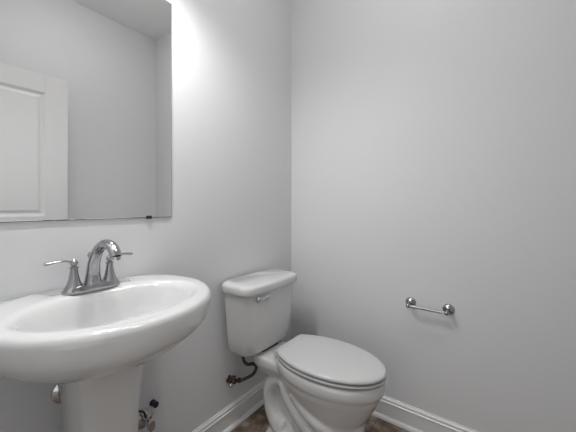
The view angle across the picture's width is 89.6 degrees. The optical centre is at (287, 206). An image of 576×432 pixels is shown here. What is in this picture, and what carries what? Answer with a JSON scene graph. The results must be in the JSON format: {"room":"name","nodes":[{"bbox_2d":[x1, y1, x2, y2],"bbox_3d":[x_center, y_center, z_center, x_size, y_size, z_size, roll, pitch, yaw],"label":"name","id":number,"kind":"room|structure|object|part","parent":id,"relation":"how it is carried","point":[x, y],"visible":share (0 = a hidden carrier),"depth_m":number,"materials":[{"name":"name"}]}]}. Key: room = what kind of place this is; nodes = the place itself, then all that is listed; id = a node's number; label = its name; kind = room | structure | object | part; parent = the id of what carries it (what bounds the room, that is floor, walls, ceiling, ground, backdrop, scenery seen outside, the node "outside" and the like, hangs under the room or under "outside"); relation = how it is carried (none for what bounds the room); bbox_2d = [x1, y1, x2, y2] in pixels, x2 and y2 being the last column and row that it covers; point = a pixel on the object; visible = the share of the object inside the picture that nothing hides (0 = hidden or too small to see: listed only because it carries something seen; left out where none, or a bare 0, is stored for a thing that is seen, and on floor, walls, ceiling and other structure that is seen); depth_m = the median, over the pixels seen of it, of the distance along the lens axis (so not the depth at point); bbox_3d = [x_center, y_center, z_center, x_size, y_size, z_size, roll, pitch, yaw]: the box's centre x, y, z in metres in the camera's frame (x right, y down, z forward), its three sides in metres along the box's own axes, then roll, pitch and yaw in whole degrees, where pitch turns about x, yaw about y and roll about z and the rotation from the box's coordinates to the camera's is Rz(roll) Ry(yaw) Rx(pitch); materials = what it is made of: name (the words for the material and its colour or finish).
{"room":"bathroom","nodes":[
{"label":"bathroom","id":0,"kind":"room"},
{"bbox_2d":[0,0,290,431],"bbox_3d":[-0.525,-0.281,1.335,0.110,2.893,1.920,0,0,36],"label":"wall","id":1,"kind":"structure","parent":0,"point":[231,217],"depth_m":1.41,"materials":[{"name":"paint"}]},
{"bbox_2d":[51,384,60,403],"bbox_3d":[-0.711,0.605,0.943,0.056,0.084,0.084,0,0,36],"label":"drain pipe","id":2,"kind":"object","parent":1,"relation":"attached to","point":[55,393],"visible":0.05,"depth_m":0.93,"materials":[{"name":"silver metal"}]},
{"bbox_2d":[0,0,171,222],"bbox_3d":[-0.699,-0.416,0.998,0.010,0.933,0.656,0,0,36],"label":"wall mirror","id":3,"kind":"object","parent":1,"relation":"attached to","point":[86,85],"visible":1,"depth_m":1.00,"materials":[{"name":"clear glass"}]},
{"bbox_2d":[138,409,154,431],"bbox_3d":[-0.567,0.820,1.129,0.066,0.110,0.062,0,0,36],"label":"shutoff valve","id":4,"kind":"object","parent":1,"relation":"attached to","point":[145,419],"visible":0.72,"depth_m":1.11,"materials":[{"name":"silver metal"}]},
{"bbox_3d":[-0.533,0.855,1.131,0.013,0.050,0.032,0,0,36],"label":"valve handle","id":5,"kind":"part","parent":4,"relation":"part of","materials":[{"name":"silver metal"}]},
{"bbox_2d":[150,399,158,407],"bbox_3d":[-0.546,0.808,1.187,0.032,0.025,0.027,0,0,36],"label":"cap","id":6,"kind":"object","parent":1,"relation":"attached to","point":[153,402],"visible":1,"depth_m":1.18,"materials":[{"name":"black plastic"}]},
{"bbox_2d":[192,378,265,431],"bbox_3d":[-0.469,1.107,1.293,0.030,0.117,1.700,0,0,36],"label":"baseboard","id":7,"kind":"structure","parent":1,"relation":"attached to","point":[234,414],"depth_m":1.55,"materials":[{"name":"paint"}]},
{"bbox_3d":[-0.463,1.155,1.288,0.016,0.019,1.700,0,0,36],"label":"shoe moulding","id":8,"kind":"part","parent":7,"relation":"part of","materials":[{"name":"paint"}]},
{"bbox_2d":[226,356,257,387],"bbox_3d":[-0.243,0.825,1.498,0.166,0.207,0.083,0,0,5],"label":"shutoff valve","id":9,"kind":"object","parent":1,"relation":"attached to","point":[231,380],"visible":0.86,"depth_m":1.51,"materials":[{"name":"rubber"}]},
{"bbox_2d":[231,404,408,431],"bbox_3d":[-0.025,1.215,0.189,3.855,0.100,3.170,0,0,36],"label":"floor","id":10,"kind":"structure","parent":0,"point":[258,421],"depth_m":1.54,"materials":[{"name":"brown tile"}]},
{"bbox_2d":[0,274,210,431],"bbox_3d":[-0.500,0.716,0.846,0.503,0.898,0.592,0,0,36],"label":"pedestal sink","id":11,"kind":"object","parent":10,"relation":"on","point":[97,345],"visible":0.99,"depth_m":0.78,"materials":[{"name":"white ceramic"}]},
{"bbox_2d":[43,239,132,294],"bbox_3d":[-0.623,0.183,0.907,0.217,0.168,0.228,0,0,-20],"label":"faucet","id":12,"kind":"object","parent":11,"relation":"on","point":[93,281],"visible":1,"depth_m":0.91,"materials":[{"name":"silver metal"}]},
{"bbox_3d":[-0.685,0.174,0.877,0.022,0.023,0.086,0,0,36],"label":"lever","id":13,"kind":"part","parent":12,"relation":"part of","materials":[{"name":"silver metal"}]},
{"bbox_3d":[-0.666,0.215,0.903,0.045,0.068,0.045,0,0,36],"label":"handle","id":14,"kind":"part","parent":12,"relation":"part of","materials":[{"name":"silver metal"}]},
{"bbox_3d":[-0.636,0.257,0.944,0.058,0.020,0.164,0,0,36],"label":"plate","id":15,"kind":"part","parent":12,"relation":"part of","materials":[{"name":"silver metal"}]},
{"bbox_3d":[-0.573,0.174,0.897,0.204,0.150,0.052,0,0,36],"label":"spout","id":16,"kind":"part","parent":12,"relation":"part of","materials":[{"name":"silver metal"}]},
{"bbox_3d":[-0.606,0.215,0.985,0.045,0.068,0.045,0,0,36],"label":"handle","id":17,"kind":"part","parent":12,"relation":"part of","materials":[{"name":"silver metal"}]},
{"bbox_3d":[-0.587,0.174,1.011,0.022,0.023,0.086,0,0,36],"label":"lever","id":18,"kind":"part","parent":12,"relation":"part of","materials":[{"name":"silver metal"}]},
{"bbox_2d":[0,274,210,383],"bbox_3d":[-0.500,0.366,0.846,0.503,0.196,0.592,0,0,36],"label":"basin","id":19,"kind":"object","parent":11,"relation":"in","point":[47,337],"depth_m":0.71,"materials":[{"name":"white ceramic"}]},
{"bbox_2d":[222,269,386,431],"bbox_3d":[0.087,0.772,1.401,0.761,0.786,0.436,0,0,36],"label":"toilet","id":20,"kind":"object","parent":10,"relation":"on","point":[313,383],"visible":1,"depth_m":1.36,"materials":[{"name":"ceramic"}]},
{"bbox_3d":[-0.140,0.583,1.569,0.196,0.315,0.410,0,0,36],"label":"tank","id":21,"kind":"part","parent":20,"relation":"part of","materials":[{"name":"white ceramic"}]},
{"bbox_3d":[-0.135,0.403,1.565,0.209,0.048,0.436,0,0,36],"label":"tank lid","id":22,"kind":"part","parent":20,"relation":"part of","materials":[{"name":"white ceramic"}]},
{"bbox_3d":[-0.119,0.451,1.421,0.023,0.030,0.083,0,0,36],"label":"flush lever","id":23,"kind":"part","parent":20,"relation":"part of","materials":[{"name":"silver metal"}]},
{"bbox_3d":[0.134,0.945,1.375,0.646,0.440,0.338,0,0,36],"label":"bowl","id":24,"kind":"part","parent":20,"relation":"part of","materials":[{"name":"white ceramic"}]},
{"bbox_3d":[0.201,0.711,1.326,0.487,0.012,0.340,0,0,36],"label":"seat","id":25,"kind":"part","parent":20,"relation":"part of","materials":[{"name":"plastic"}]},
{"bbox_3d":[0.198,0.688,1.327,0.495,0.022,0.340,0,0,36],"label":"seat lid","id":26,"kind":"part","parent":20,"relation":"part of","materials":[{"name":"plastic"}]},
{"bbox_2d":[291,0,575,431],"bbox_3d":[0.807,-0.281,1.476,1.865,2.893,0.110,0,0,36],"label":"wall","id":27,"kind":"structure","parent":0,"point":[433,142],"depth_m":1.44,"materials":[{"name":"paint"}]},
{"bbox_2d":[372,395,477,431],"bbox_3d":[0.721,1.107,1.453,1.755,0.117,0.030,0,0,36],"label":"baseboard","id":28,"kind":"structure","parent":27,"relation":"attached to","point":[410,418],"depth_m":1.51,"materials":[{"name":"paint"}]},
{"bbox_3d":[0.716,1.155,1.447,1.755,0.019,0.016,0,0,36],"label":"shoe moulding","id":29,"kind":"part","parent":28,"relation":"part of","materials":[{"name":"paint"}]},
{"bbox_2d":[405,297,454,315],"bbox_3d":[0.697,0.504,1.446,0.228,0.053,0.070,0,0,36],"label":"paper holder","id":30,"kind":"object","parent":27,"relation":"attached to","point":[448,309],"visible":1,"depth_m":1.42,"materials":[{"name":"silver metal"}]},
{"bbox_3d":[0.632,0.504,1.506,0.053,0.053,0.050,0,0,36],"label":"post","id":31,"kind":"part","parent":30,"relation":"part of","materials":[{"name":"silver metal"}]},
{"bbox_3d":[0.773,0.504,1.402,0.053,0.053,0.050,0,0,36],"label":"post","id":32,"kind":"part","parent":30,"relation":"part of","materials":[{"name":"silver metal"}]}
]}

